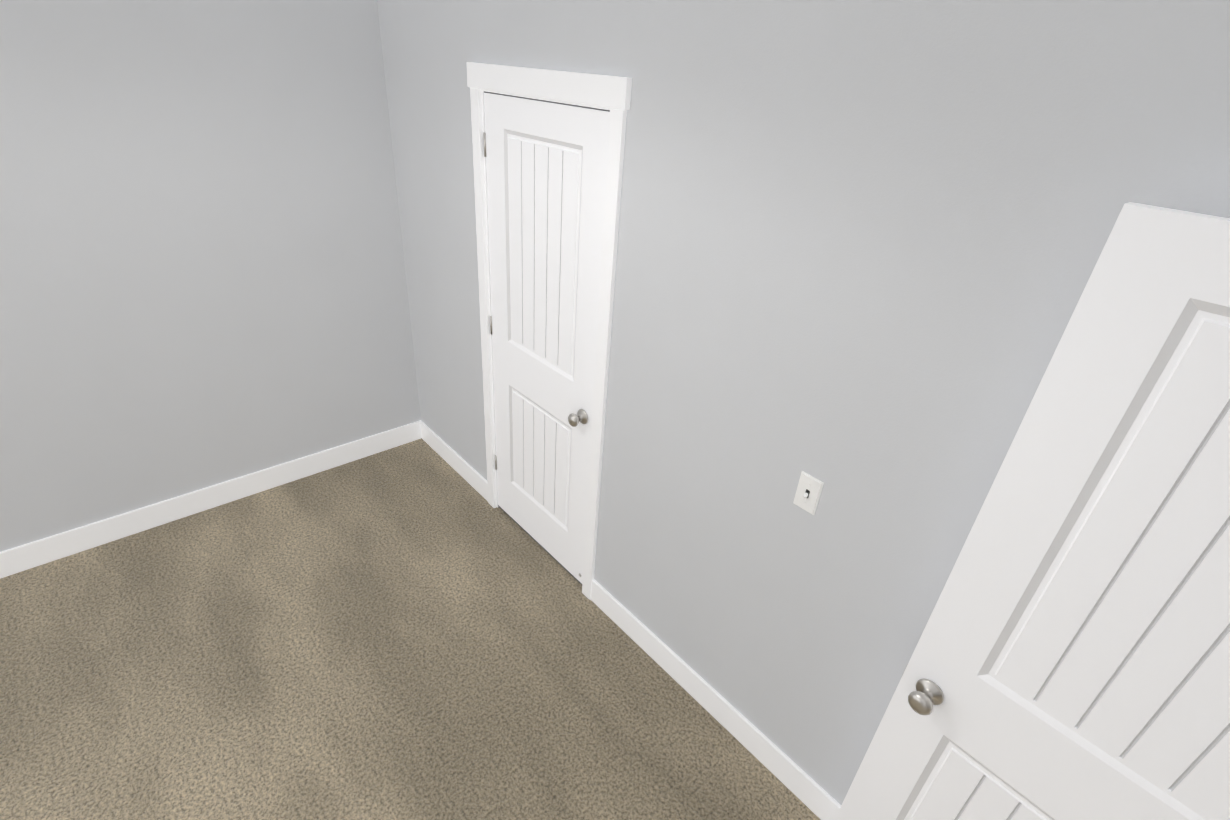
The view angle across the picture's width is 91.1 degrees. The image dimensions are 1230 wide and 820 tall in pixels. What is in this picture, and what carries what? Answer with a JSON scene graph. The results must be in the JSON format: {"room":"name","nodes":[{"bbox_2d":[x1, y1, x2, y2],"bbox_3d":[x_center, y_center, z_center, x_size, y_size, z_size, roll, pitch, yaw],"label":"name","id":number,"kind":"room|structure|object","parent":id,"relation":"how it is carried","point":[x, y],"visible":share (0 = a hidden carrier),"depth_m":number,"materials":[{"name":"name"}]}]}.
{"room":"empty bedroom","nodes":[
{"label":"empty bedroom","id":0,"kind":"room"},
{"bbox_2d":[0,0,420,551],"bbox_3d":[-3.246,-0.129,1.718,5.465,2.445,0.115,-21,38,-37],"label":"wall","id":1,"kind":"structure","parent":0,"point":[203,283],"depth_m":2.69,"materials":[{"name":"grey paint"}]},
{"bbox_2d":[0,421,419,578],"bbox_3d":[-3.241,0.883,2.286,5.350,0.130,0.014,-21,38,-37],"label":"baseboard","id":2,"kind":"structure","parent":1,"relation":"attached to","point":[30,555],"depth_m":3.12,"materials":[{"name":"white wood"}]},
{"bbox_2d":[0,438,820,819],"bbox_3d":[1.609,2.015,1.112,10.765,0.001,9.065,-21,38,-37],"label":"floor","id":3,"kind":"structure","parent":0,"point":[418,630],"depth_m":2.39,"materials":[{"name":"carpet"}]},
{"bbox_2d":[377,0,1229,804],"bbox_3d":[0.115,-0.129,2.185,0.115,2.445,3.980,-21,38,-37],"label":"wall","id":4,"kind":"structure","parent":0,"point":[861,246],"depth_m":1.58,"materials":[{"name":"grey paint"}]},
{"bbox_2d":[420,420,487,500],"bbox_3d":[-0.968,0.299,3.624,0.014,0.130,0.805,-21,38,-37],"label":"baseboard","id":5,"kind":"structure","parent":4,"relation":"attached to","point":[480,484],"depth_m":3.60,"materials":[{"name":"white wood"}]},
{"bbox_2d":[483,93,609,582],"bbox_3d":[-0.319,-0.205,2.625,0.168,2.032,0.768,-21,38,-37],"label":"closet door","id":6,"kind":"structure","parent":4,"relation":"in","point":[546,165],"depth_m":2.46,"materials":[{"name":"white wood"}]},
{"bbox_2d":[466,62,631,599],"bbox_3d":[-0.294,-0.243,2.620,0.137,2.156,0.923,-21,38,-37],"label":"trim","id":7,"kind":"structure","parent":4,"relation":"attached to","point":[612,94],"depth_m":2.24,"materials":[{"name":"white wood"}]},
{"bbox_2d":[591,579,840,819],"bbox_3d":[0.561,1.249,2.176,0.014,0.130,2.016,-21,38,-37],"label":"baseboard","id":8,"kind":"structure","parent":4,"relation":"attached to","point":[820,802],"depth_m":2.31,"materials":[{"name":"white wood"}]},
{"bbox_2d":[793,471,823,514],"bbox_3d":[0.543,0.240,1.714,0.022,0.115,0.070,-21,38,-37],"label":"switch plate","id":9,"kind":"object","parent":4,"relation":"attached to","point":[808,492],"visible":1,"depth_m":1.71,"materials":[{"name":"white plastic"}]},
{"bbox_3d":[-0.688,1.459,-0.705,5.465,2.445,0.115,-21,38,-37],"label":"wall","id":10,"kind":"structure","parent":0,"visible":0},
{"bbox_2d":[835,202,1229,819],"bbox_3d":[0.972,0.701,1.230,0.168,2.032,0.716,-20,38,-36],"label":"door","id":11,"kind":"structure","parent":10,"relation":"in","point":[1070,659],"depth_m":1.11,"materials":[{"name":"white wood"}]}
]}

